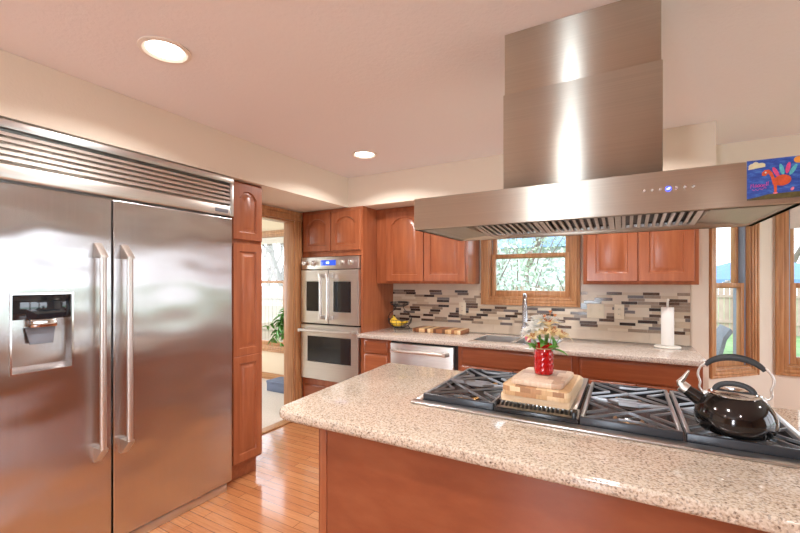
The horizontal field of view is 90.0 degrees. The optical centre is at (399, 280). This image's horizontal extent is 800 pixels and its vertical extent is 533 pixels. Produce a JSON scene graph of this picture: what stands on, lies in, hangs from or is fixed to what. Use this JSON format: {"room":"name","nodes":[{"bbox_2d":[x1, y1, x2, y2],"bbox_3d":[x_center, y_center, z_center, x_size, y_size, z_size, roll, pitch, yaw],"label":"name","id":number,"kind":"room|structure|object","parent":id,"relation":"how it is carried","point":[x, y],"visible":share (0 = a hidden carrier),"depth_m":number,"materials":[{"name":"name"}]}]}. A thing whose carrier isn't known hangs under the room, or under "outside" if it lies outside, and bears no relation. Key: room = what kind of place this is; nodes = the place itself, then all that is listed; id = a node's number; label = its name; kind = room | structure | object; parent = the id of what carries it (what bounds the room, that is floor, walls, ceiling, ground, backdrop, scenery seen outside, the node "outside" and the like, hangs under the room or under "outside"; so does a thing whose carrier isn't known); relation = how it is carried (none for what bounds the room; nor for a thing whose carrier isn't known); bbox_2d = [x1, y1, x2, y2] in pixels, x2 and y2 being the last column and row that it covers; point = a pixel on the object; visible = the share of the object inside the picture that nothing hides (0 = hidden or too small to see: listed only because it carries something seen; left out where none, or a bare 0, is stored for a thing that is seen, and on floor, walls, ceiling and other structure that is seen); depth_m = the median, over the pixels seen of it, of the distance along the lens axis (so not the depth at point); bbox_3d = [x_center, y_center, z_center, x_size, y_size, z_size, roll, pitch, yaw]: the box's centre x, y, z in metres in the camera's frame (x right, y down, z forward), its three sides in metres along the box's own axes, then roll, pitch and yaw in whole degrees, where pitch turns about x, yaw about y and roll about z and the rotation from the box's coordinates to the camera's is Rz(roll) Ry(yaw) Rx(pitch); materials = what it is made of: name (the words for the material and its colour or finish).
{"room":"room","nodes":[
{"label":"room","id":0,"kind":"room"},
{"bbox_2d":[148,378,318,532],"bbox_3d":[-0.595,1.460,0.983,9.440,0.120,7.370,0,0,29],"label":"floor","id":1,"kind":"structure","parent":0,"point":[281,495],"depth_m":2.64,"materials":[{"name":"brown wood"}]},
{"bbox_2d":[0,118,233,532],"bbox_3d":[-1.641,0.355,2.277,0.648,2.089,1.240,0,0,29],"label":"refrigerator","id":2,"kind":"object","parent":1,"relation":"on","point":[116,264],"visible":1,"depth_m":2.05,"materials":[{"name":"metal"}]},
{"bbox_2d":[227,180,261,483],"bbox_3d":[-1.305,0.352,2.968,0.525,2.096,0.270,0,0,29],"label":"pantry cabinet","id":3,"kind":"object","parent":1,"relation":"on","point":[247,219],"visible":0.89,"depth_m":2.83,"materials":[{"name":"brown wood"}]},
{"bbox_2d":[266,377,283,393],"bbox_3d":[-1.500,1.335,5.135,0.340,0.130,0.250,0,0,29],"label":"storage box","id":4,"kind":"object","parent":1,"relation":"on","point":[275,384],"visible":0.54,"depth_m":5.05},
{"bbox_2d":[303,206,392,396],"bbox_3d":[-0.536,0.352,4.125,0.738,2.096,0.585,0,0,29],"label":"tall cabinet","id":5,"kind":"object","parent":1,"relation":"on","point":[350,231],"visible":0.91,"depth_m":3.86,"materials":[{"name":"brown wood"}]},
{"bbox_2d":[298,256,360,382],"bbox_3d":[-0.574,0.367,4.059,0.704,1.202,0.628,0,0,29],"label":"double wall oven","id":6,"kind":"object","parent":5,"relation":"in","point":[330,286],"visible":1,"depth_m":3.81,"materials":[{"name":"silver metal"}]},
{"bbox_2d":[361,338,391,373],"bbox_3d":[-0.081,0.959,3.852,0.318,0.883,0.605,0,0,29],"label":"base cabinet","id":7,"kind":"object","parent":1,"relation":"on","point":[375,353],"visible":0.3,"depth_m":3.59,"materials":[{"name":"brown wood"}]},
{"bbox_2d":[390,341,457,370],"bbox_3d":[0.303,0.958,3.568,0.622,0.865,0.644,0,0,29],"label":"dishwasher","id":8,"kind":"object","parent":1,"relation":"on","point":[407,353],"visible":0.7,"depth_m":3.32,"materials":[{"name":"silver metal"}]},
{"bbox_2d":[458,346,576,374],"bbox_3d":[0.989,0.959,3.250,0.878,0.883,0.605,0,0,29],"label":"base cabinet","id":9,"kind":"object","parent":1,"relation":"on","point":[468,357],"visible":0.2,"depth_m":3.03,"materials":[{"name":"brown wood"}]},
{"bbox_2d":[357,327,707,366],"bbox_3d":[0.883,0.497,3.289,2.550,0.035,0.656,0,0,29],"label":"countertop","id":10,"kind":"structure","parent":9,"relation":"on","point":[617,350],"depth_m":2.98,"materials":[{"name":"beige stone"}]},
{"bbox_2d":[388,301,411,329],"bbox_3d":[-0.003,0.344,3.983,0.246,0.272,0.246,0,0,-31],"label":"fruit basket","id":11,"kind":"object","parent":10,"relation":"on","point":[395,302],"visible":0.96,"depth_m":3.94,"materials":[{"name":"black metal"}]},
{"bbox_2d":[390,315,407,325],"bbox_3d":[-0.017,0.394,3.968,0.168,0.113,0.126,0,0,29],"label":"banana bunch","id":12,"kind":"object","parent":11,"relation":"in","point":[392,316],"visible":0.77,"depth_m":3.97,"materials":[{"name":"yellow food"}]},
{"bbox_2d":[390,301,408,306],"bbox_3d":[-0.003,0.231,3.983,0.196,0.047,0.196,0,0,29],"label":"bowl","id":13,"kind":"object","parent":11,"relation":"on","point":[395,302],"depth_m":3.95,"materials":[{"name":"black metal"}]},
{"bbox_2d":[388,318,411,327],"bbox_3d":[-0.003,0.421,3.983,0.246,0.087,0.246,0,0,29],"label":"bowl","id":14,"kind":"object","parent":11,"relation":"on","point":[401,326],"depth_m":3.92,"materials":[{"name":"black metal"}]},
{"bbox_2d":[413,326,468,334],"bbox_3d":[0.384,0.461,3.763,0.490,0.036,0.215,0,0,29],"label":"cutting board","id":15,"kind":"object","parent":10,"relation":"on","point":[428,329],"visible":1,"depth_m":3.69,"materials":[{"name":"brown wood"}]},
{"bbox_2d":[474,335,561,344],"bbox_3d":[0.961,0.581,3.269,0.638,0.198,0.358,0,0,29],"label":"sink","id":16,"kind":"object","parent":10,"relation":"in","point":[509,339],"visible":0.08,"depth_m":3.47,"materials":[{"name":"metal"}]},
{"bbox_2d":[520,293,527,336],"bbox_3d":[1.062,0.291,3.386,0.128,0.378,0.234,0,0,29],"label":"faucet","id":17,"kind":"object","parent":10,"relation":"on","point":[524,299],"visible":0.76,"depth_m":3.30,"materials":[{"name":"metal"}]},
{"bbox_2d":[654,298,681,348],"bbox_3d":[1.935,0.303,2.893,0.168,0.354,0.168,0,0,29],"label":"paper towel holder","id":18,"kind":"object","parent":10,"relation":"on","point":[667,299],"visible":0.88,"depth_m":2.86,"materials":[{"name":"white plastic"}]},
{"bbox_2d":[661,307,673,345],"bbox_3d":[1.935,0.327,2.893,0.080,0.275,0.080,0,0,29],"label":"paper towel roll","id":19,"kind":"object","parent":18,"relation":"on","point":[667,313],"visible":0.99,"depth_m":2.86,"materials":[{"name":"white paper"}]},
{"bbox_2d":[319,428,768,532],"bbox_3d":[0.874,0.958,1.290,2.241,0.884,0.814,0,0,29],"label":"kitchen island","id":20,"kind":"object","parent":1,"relation":"on","point":[366,486],"visible":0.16,"depth_m":1.24,"materials":[{"name":"brown wood"}]},
{"bbox_2d":[280,363,799,532],"bbox_3d":[0.833,0.497,1.316,2.598,0.035,0.950,0,0,29],"label":"island countertop","id":21,"kind":"structure","parent":20,"relation":"on","point":[374,404],"depth_m":1.13,"materials":[{"name":"beige stone"}]},
{"bbox_2d":[410,368,799,468],"bbox_3d":[0.721,0.518,1.548,1.210,0.164,0.635,0,0,29],"label":"rangetop","id":22,"kind":"object","parent":21,"relation":"in","point":[655,416],"visible":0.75,"depth_m":1.39,"materials":[{"name":"black metal"}]},
{"bbox_2d":[452,394,490,400],"bbox_3d":[0.285,0.488,1.653,0.176,0.006,0.176,0,0,29],"label":"burner","id":23,"kind":"object","parent":22,"relation":"on","point":[484,396],"depth_m":1.65,"materials":[{"name":"metal"}]},
{"bbox_2d":[470,383,501,390],"bbox_3d":[0.412,0.488,1.879,0.176,0.006,0.176,0,0,29],"label":"burner","id":24,"kind":"object","parent":22,"relation":"on","point":[471,387],"depth_m":1.83,"materials":[{"name":"metal"}]},
{"bbox_2d":[497,398,578,418],"bbox_3d":[0.479,0.448,1.411,0.280,0.022,0.045,0,0,29],"label":"vent grille","id":25,"kind":"object","parent":22,"relation":"attached to","point":[503,406],"depth_m":1.40,"materials":[{"name":"metal"}]},
{"bbox_2d":[501,377,582,409],"bbox_3d":[0.565,0.418,1.558,0.240,0.034,0.414,0,0,29],"label":"cutting board","id":26,"kind":"object","parent":22,"relation":"on","point":[567,406],"visible":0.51,"depth_m":1.38,"materials":[{"name":"brown wood"}]},
{"bbox_2d":[503,369,581,402],"bbox_3d":[0.532,0.382,1.482,0.225,0.036,0.295,0,0,32],"label":"cutting board","id":27,"kind":"object","parent":26,"relation":"on","point":[568,392],"visible":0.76,"depth_m":1.36,"materials":[{"name":"brown wood"}]},
{"bbox_2d":[511,367,573,389],"bbox_3d":[0.526,0.354,1.468,0.172,0.020,0.235,0,0,33],"label":"cutting board","id":28,"kind":"object","parent":27,"relation":"on","point":[559,379],"visible":0.99,"depth_m":1.41,"materials":[{"name":"brown wood"}]},
{"bbox_2d":[534,342,556,375],"bbox_3d":[0.532,0.287,1.476,0.072,0.113,0.077,0,0,-4],"label":"vase","id":29,"kind":"object","parent":28,"relation":"on","point":[543,356],"visible":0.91,"depth_m":1.45,"materials":[{"name":"red glass"}]},
{"bbox_2d":[519,326,538,344],"bbox_3d":[0.481,0.227,1.483,0.079,0.134,0.080,0,0,-37],"label":"chrysanthemum","id":30,"kind":"object","parent":29,"relation":"in","point":[524,331],"visible":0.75,"depth_m":1.48,"materials":[{"name":"white plant"}]},
{"bbox_2d":[523,331,542,346],"bbox_3d":[0.485,0.235,1.456,0.075,0.118,0.077,0,0,19],"label":"alstroemeria","id":31,"kind":"object","parent":29,"relation":"in","point":[532,335],"visible":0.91,"depth_m":1.45,"materials":[{"name":"beige plant"}]},
{"bbox_2d":[527,342,543,348],"bbox_3d":[0.505,0.257,1.473,0.062,0.074,0.086,0,0,12],"label":"stem","id":32,"kind":"object","parent":29,"relation":"in","point":[529,344],"visible":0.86,"depth_m":1.49,"materials":[{"name":"green plant"}]},
{"bbox_2d":[526,314,546,337],"bbox_3d":[0.517,0.208,1.497,0.102,0.172,0.104,0,0,44],"label":"chrysanthemum","id":33,"kind":"object","parent":29,"relation":"in","point":[534,317],"visible":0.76,"depth_m":1.48,"materials":[{"name":"white plant"}]},
{"bbox_2d":[525,319,547,340],"bbox_3d":[0.504,0.216,1.464,0.090,0.155,0.094,0,0,-40],"label":"chrysanthemum","id":34,"kind":"object","parent":29,"relation":"in","point":[533,325],"visible":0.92,"depth_m":1.45,"materials":[{"name":"white plant"}]},
{"bbox_2d":[537,326,554,343],"bbox_3d":[0.524,0.229,1.440,0.083,0.130,0.076,0,0,-34],"label":"alstroemeria","id":35,"kind":"object","parent":29,"relation":"in","point":[545,330],"visible":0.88,"depth_m":1.44,"materials":[{"name":"beige plant"}]},
{"bbox_2d":[543,310,555,343],"bbox_3d":[0.553,0.201,1.476,0.050,0.186,0.052,0,0,2],"label":"sprig","id":36,"kind":"object","parent":29,"relation":"in","point":[550,311],"visible":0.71,"depth_m":1.48,"materials":[{"name":"orange plant"}]},
{"bbox_2d":[537,318,562,342],"bbox_3d":[0.538,0.215,1.455,0.102,0.158,0.092,0,0,33],"label":"alstroemeria","id":37,"kind":"object","parent":29,"relation":"in","point":[545,319],"visible":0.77,"depth_m":1.45,"materials":[{"name":"beige plant"}]},
{"bbox_2d":[542,315,563,343],"bbox_3d":[0.561,0.209,1.485,0.100,0.169,0.102,0,0,-26],"label":"chrysanthemum","id":38,"kind":"object","parent":29,"relation":"in","point":[548,316],"visible":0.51,"depth_m":1.47,"materials":[{"name":"white plant"}]},
{"bbox_2d":[545,327,565,344],"bbox_3d":[0.552,0.229,1.434,0.080,0.130,0.075,0,0,26],"label":"alstroemeria","id":39,"kind":"object","parent":29,"relation":"in","point":[552,333],"visible":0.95,"depth_m":1.44,"materials":[{"name":"beige plant"}]},
{"bbox_2d":[551,336,567,355],"bbox_3d":[0.553,0.248,1.448,0.073,0.094,0.078,0,0,-27],"label":"stem","id":40,"kind":"object","parent":29,"relation":"in","point":[553,339],"visible":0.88,"depth_m":1.45,"materials":[{"name":"green plant"}]},
{"bbox_2d":[552,326,572,347],"bbox_3d":[0.578,0.230,1.442,0.091,0.129,0.083,0,0,-4],"label":"alstroemeria","id":41,"kind":"object","parent":29,"relation":"in","point":[560,331],"visible":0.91,"depth_m":1.44,"materials":[{"name":"beige plant"}]},
{"bbox_2d":[439,377,799,447],"bbox_3d":[0.725,0.546,1.556,1.180,0.108,0.618,0,0,29],"label":"grate","id":42,"kind":"object","parent":22,"relation":"on","point":[610,410],"depth_m":1.53,"materials":[{"name":"black metal"}]},
{"bbox_2d":[605,397,652,410],"bbox_3d":[0.911,0.488,1.599,0.176,0.006,0.176,0,0,29],"label":"burner","id":43,"kind":"object","parent":22,"relation":"on","point":[626,408],"depth_m":1.54,"materials":[{"name":"metal"}]},
{"bbox_2d":[600,416,658,427],"bbox_3d":[0.784,0.488,1.373,0.176,0.006,0.176,0,0,29],"label":"burner","id":44,"kind":"object","parent":22,"relation":"on","point":[609,417],"depth_m":1.38,"materials":[{"name":"metal"}]},
{"bbox_2d":[676,354,779,440],"bbox_3d":[0.999,0.333,1.207,0.198,0.229,0.215,0,0,-12],"label":"kettle","id":45,"kind":"object","parent":22,"relation":"on","point":[719,409],"visible":1,"depth_m":1.15,"materials":[{"name":"black metal"}]},
{"bbox_2d":[703,433,770,443],"bbox_3d":[1.037,0.488,1.230,0.176,0.006,0.176,0,0,29],"label":"burner","id":46,"kind":"object","parent":22,"relation":"on","point":[711,434],"depth_m":1.25,"materials":[{"name":"metal"}]},
{"bbox_2d":[577,356,702,392],"bbox_3d":[1.681,0.959,2.861,0.705,0.883,0.605,0,0,29],"label":"base cabinet","id":47,"kind":"object","parent":1,"relation":"on","point":[622,372],"visible":0.24,"depth_m":2.60,"materials":[{"name":"brown wood"}]},
{"bbox_2d":[262,220,283,374],"bbox_3d":[-1.767,0.210,5.732,2.740,2.380,0.120,0,0,29],"label":"wall","id":48,"kind":"structure","parent":0,"point":[272,362],"depth_m":5.69,"materials":[{"name":"beige paint"}]},
{"bbox_2d":[262,230,283,352],"bbox_3d":[-1.986,0.145,5.842,1.060,1.720,0.143,0,0,29],"label":"window","id":49,"kind":"structure","parent":48,"relation":"in","point":[269,347],"depth_m":5.68,"materials":[{"name":"brown wood"}]},
{"bbox_2d":[261,237,283,244],"bbox_3d":[-2.002,-0.575,5.813,0.880,0.090,0.036,0,0,29],"label":"roller shade","id":50,"kind":"object","parent":49,"relation":"attached to","point":[274,240],"visible":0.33,"depth_m":5.68,"materials":[{"name":"fabric"}]},
{"bbox_2d":[262,372,283,378],"bbox_3d":[-1.748,1.355,5.642,2.620,0.090,0.017,0,0,29],"label":"baseboard","id":51,"kind":"structure","parent":48,"relation":"attached to","point":[266,375],"depth_m":5.68,"materials":[{"name":"brown wood"}]},
{"bbox_2d":[262,204,302,397],"bbox_3d":[-2.294,0.210,1.898,0.100,2.380,7.300,0,0,29],"label":"wall","id":52,"kind":"structure","parent":0,"point":[262,204],"depth_m":4.10,"materials":[{"name":"beige paint"}]},
{"bbox_2d":[262,205,301,433],"bbox_3d":[-1.303,0.354,3.667,0.152,2.092,0.995,0,0,29],"label":"door frame","id":53,"kind":"structure","parent":52,"relation":"in","point":[293,224],"depth_m":4.01,"materials":[{"name":"brown wood"}]},
{"bbox_2d":[0,49,715,212],"bbox_3d":[-0.889,-0.840,0.861,3.364,0.279,6.629,0,0,29],"label":"soffit","id":54,"kind":"structure","parent":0,"point":[32,93],"depth_m":2.51,"materials":[{"name":"beige paint"}]},
{"bbox_2d":[0,0,799,177],"bbox_3d":[-0.595,-1.040,0.983,9.440,0.120,7.370,0,0,29],"label":"ceiling","id":55,"kind":"structure","parent":0,"point":[410,83],"depth_m":1.82,"materials":[{"name":"white paint"}]},
{"bbox_2d":[137,36,191,63],"bbox_3d":[-0.996,-0.975,1.696,0.200,0.010,0.200,0,0,29],"label":"recessed light","id":56,"kind":"object","parent":55,"relation":"in","point":[166,50],"visible":1,"depth_m":1.69,"materials":[{"name":"beige"}]},
{"bbox_2d":[351,150,376,158],"bbox_3d":[-0.275,-0.975,3.092,0.200,0.010,0.200,0,0,29],"label":"recessed light","id":57,"kind":"object","parent":55,"relation":"in","point":[362,154],"visible":1,"depth_m":3.08,"materials":[{"name":"beige"}]},
{"bbox_2d":[414,0,799,240],"bbox_3d":[0.711,-0.596,1.605,1.195,0.767,0.546,0,0,29],"label":"range hood","id":58,"kind":"object","parent":55,"relation":"hanging from","point":[583,97],"visible":0.99,"depth_m":1.44,"materials":[{"name":"metal"}]},
{"bbox_2d":[747,155,799,200],"bbox_3d":[1.043,-0.285,1.109,0.125,0.112,0.003,0,0,29],"label":"drawing","id":59,"kind":"object","parent":58,"relation":"attached to","point":[773,178],"visible":1,"depth_m":1.11,"materials":[{"name":"multicoloured paper"}]},
{"bbox_2d":[537,337,558,347],"bbox_3d":[0.537,0.251,1.447,0.068,0.086,0.087,0,0,12],"label":"stem","id":60,"kind":"object","parent":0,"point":[542,340],"visible":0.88,"depth_m":1.45,"materials":[{"name":"green plant"}]},
{"bbox_2d":[393,134,799,389],"bbox_3d":[2.172,0.210,3.004,6.600,2.380,0.134,0,0,29],"label":"wall","id":61,"kind":"structure","parent":0,"point":[437,305],"depth_m":3.19,"materials":[{"name":"beige tile"}]},
{"bbox_2d":[377,206,479,283],"bbox_3d":[0.254,-0.336,3.820,0.933,0.721,0.348,0,0,29],"label":"upper cabinet","id":62,"kind":"object","parent":61,"relation":"attached to","point":[405,255],"visible":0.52,"depth_m":3.69,"materials":[{"name":"brown wood"}]},
{"bbox_2d":[459,302,465,314],"bbox_3d":[0.594,0.262,3.810,0.070,0.117,0.010,0,0,29],"label":"wall outlet","id":63,"kind":"object","parent":61,"relation":"attached to","point":[462,305],"visible":1,"depth_m":3.81,"materials":[{"name":"beige plastic"}]},
{"bbox_2d":[481,235,579,306],"bbox_3d":[1.154,-0.225,3.571,0.846,0.886,0.143,0,0,29],"label":"window","id":64,"kind":"structure","parent":61,"relation":"in","point":[490,295],"depth_m":3.52,"materials":[{"name":"brown wood"}]},
{"bbox_2d":[587,304,603,317],"bbox_3d":[1.586,0.243,3.250,0.125,0.117,0.013,0,0,29],"label":"switch plate","id":65,"kind":"object","parent":61,"relation":"attached to","point":[593,310],"visible":1,"depth_m":3.25,"materials":[{"name":"beige plastic"}]},
{"bbox_2d":[614,304,623,318],"bbox_3d":[1.736,0.243,3.167,0.070,0.117,0.010,0,0,29],"label":"wall outlet","id":66,"kind":"object","parent":61,"relation":"attached to","point":[618,308],"visible":1,"depth_m":3.17,"materials":[{"name":"beige plastic"}]},
{"bbox_2d":[583,229,698,284],"bbox_3d":[1.761,-0.336,2.972,0.705,0.721,0.348,0,0,29],"label":"upper cabinet","id":67,"kind":"object","parent":61,"relation":"attached to","point":[671,257],"visible":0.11,"depth_m":2.81,"materials":[{"name":"brown wood"}]},
{"bbox_2d":[690,285,691,345],"bbox_3d":[2.147,0.254,2.948,0.012,0.451,0.013,0,0,29],"label":"trim","id":68,"kind":"structure","parent":61,"relation":"attached to","point":[690,285],"depth_m":2.94,"materials":[{"name":"tile"}]},
{"bbox_2d":[709,217,772,406],"bbox_3d":[2.550,0.330,3.060,0.665,2.140,0.120,0,0,-16],"label":"wall","id":69,"kind":"structure","parent":0,"point":[762,383],"depth_m":3.07,"materials":[{"name":"beige paint"}]},
{"bbox_2d":[709,223,759,378],"bbox_3d":[2.468,0.010,3.025,0.483,1.400,0.143,0,0,-16],"label":"window","id":70,"kind":"structure","parent":69,"relation":"in","point":[745,241],"depth_m":3.02,"materials":[{"name":"brown wood"}]},
{"bbox_2d":[773,216,799,409],"bbox_3d":[4.101,0.330,2.478,2.720,2.140,0.120,0,0,29],"label":"wall","id":71,"kind":"structure","parent":0,"point":[786,391],"depth_m":3.07,"materials":[{"name":"beige paint"}]},
{"bbox_2d":[775,210,799,376],"bbox_3d":[3.467,0.010,2.821,1.262,1.420,0.143,0,0,29],"label":"window","id":72,"kind":"structure","parent":71,"relation":"in","point":[785,287],"depth_m":3.06,"materials":[{"name":"brown wood"}]},
{"bbox_2d":[790,205,799,228],"bbox_3d":[3.452,-0.506,2.794,1.092,0.213,0.036,0,0,29],"label":"roller shade","id":73,"kind":"object","parent":72,"relation":"attached to","point":[795,212],"visible":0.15,"depth_m":3.04,"materials":[{"name":"fabric"}]},
{"label":"outside","id":74,"kind":"structure","parent":0,"visible":0},
{"bbox_2d":[718,297,799,356],"bbox_3d":[9.805,1.850,17.431,80.000,0.200,80.000,0,0,29],"label":"ground","id":75,"kind":"structure","parent":74,"point":[728,349],"depth_m":10.85,"materials":[{"name":"green plant"}]},
{"bbox_2d":[262,286,282,341],"bbox_3d":[-4.071,0.950,11.630,7.500,1.600,0.160,0,0,29],"label":"fence","id":76,"kind":"object","parent":75,"relation":"on","point":[272,297],"visible":0.1,"depth_m":11.50,"materials":[{"name":"beige wood"}]},
{"bbox_2d":[262,243,283,286],"bbox_3d":[-4.392,-1.055,13.041,2.654,5.624,4.538,0,0,-24],"label":"tree","id":77,"kind":"object","parent":75,"relation":"on","point":[279,276],"visible":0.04,"depth_m":12.61,"materials":[{"name":"grey plant"}]},
{"bbox_2d":[262,243,283,285],"bbox_3d":[-5.677,-1.341,18.684,4.036,6.191,2.926,0,0,29],"label":"tree","id":78,"kind":"object","parent":75,"relation":"on","point":[269,274],"visible":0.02,"depth_m":18.44,"materials":[{"name":"grey plant"}]},
{"bbox_2d":[497,238,535,290],"bbox_3d":[1.164,0.225,7.387,2.592,3.071,2.587,0,0,29],"label":"shrub","id":79,"kind":"object","parent":75,"relation":"on","point":[500,275],"visible":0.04,"depth_m":6.96,"materials":[{"name":"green plant"}]},
{"bbox_2d":[497,236,565,290],"bbox_3d":[8.416,-0.875,21.081,8.800,5.250,5.800,0,0,29],"label":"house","id":80,"kind":"structure","parent":75,"relation":"on","point":[526,240],"depth_m":19.25,"materials":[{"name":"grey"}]},
{"bbox_2d":[497,236,565,290],"bbox_3d":[3.872,-0.866,12.964,4.758,5.219,4.817,0,0,29],"label":"shrub","id":81,"kind":"object","parent":75,"relation":"on","point":[544,239],"visible":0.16,"depth_m":12.63,"materials":[{"name":"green plant"}]},
{"bbox_2d":[524,237,543,283],"bbox_3d":[6.641,-2.321,18.450,7.608,8.188,5.555,0,0,-38],"label":"tree","id":82,"kind":"object","parent":75,"relation":"on","point":[538,243],"visible":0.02,"depth_m":18.42,"materials":[{"name":"grey plant"}]},
{"bbox_2d":[528,248,564,290],"bbox_3d":[4.097,0.446,8.828,2.769,2.632,2.736,0,0,29],"label":"shrub","id":83,"kind":"object","parent":75,"relation":"on","point":[554,273],"visible":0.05,"depth_m":8.87,"materials":[{"name":"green plant"}]},
{"bbox_2d":[515,286,799,335],"bbox_3d":[13.572,0.975,11.802,20.085,1.550,0.160,0,0,29],"label":"fence","id":84,"kind":"object","parent":75,"relation":"on","point":[725,295],"visible":0.03,"depth_m":13.35,"materials":[{"name":"beige wood"}]},
{"bbox_2d":[716,324,732,354],"bbox_3d":[3.505,1.141,4.855,0.750,1.221,0.560,0,0,29],"label":"patio chair","id":85,"kind":"object","parent":75,"relation":"on","point":[723,333],"visible":0.09,"depth_m":4.54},
{"bbox_2d":[716,262,799,282],"bbox_3d":[7.245,0.600,8.087,2.679,2.300,2.679,0,0,-38],"label":"patio umbrella","id":86,"kind":"object","parent":75,"relation":"on","point":[723,271],"visible":0.02,"depth_m":7.57,"materials":[{"name":"blue fabric"}]},
{"bbox_2d":[794,246,799,262],"bbox_3d":[14.554,-2.003,14.509,6.398,7.536,5.171,0,0,29],"label":"tree","id":87,"kind":"object","parent":75,"relation":"on","point":[797,253],"visible":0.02,"depth_m":14.84,"materials":[{"name":"grey plant"}]},
{"bbox_3d":[-1.256,1.013,5.066,0.264,0.776,0.260,0,0,29],"label":"plant stand","id":88,"kind":"object","parent":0,"visible":0},
{"bbox_2d":[263,307,283,346],"bbox_3d":[-1.288,0.565,5.045,1.014,0.553,0.542,0,0,29],"label":"trailing plant","id":89,"kind":"object","parent":88,"relation":"on","point":[280,330],"visible":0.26,"depth_m":5.08,"materials":[{"name":"green plant"}]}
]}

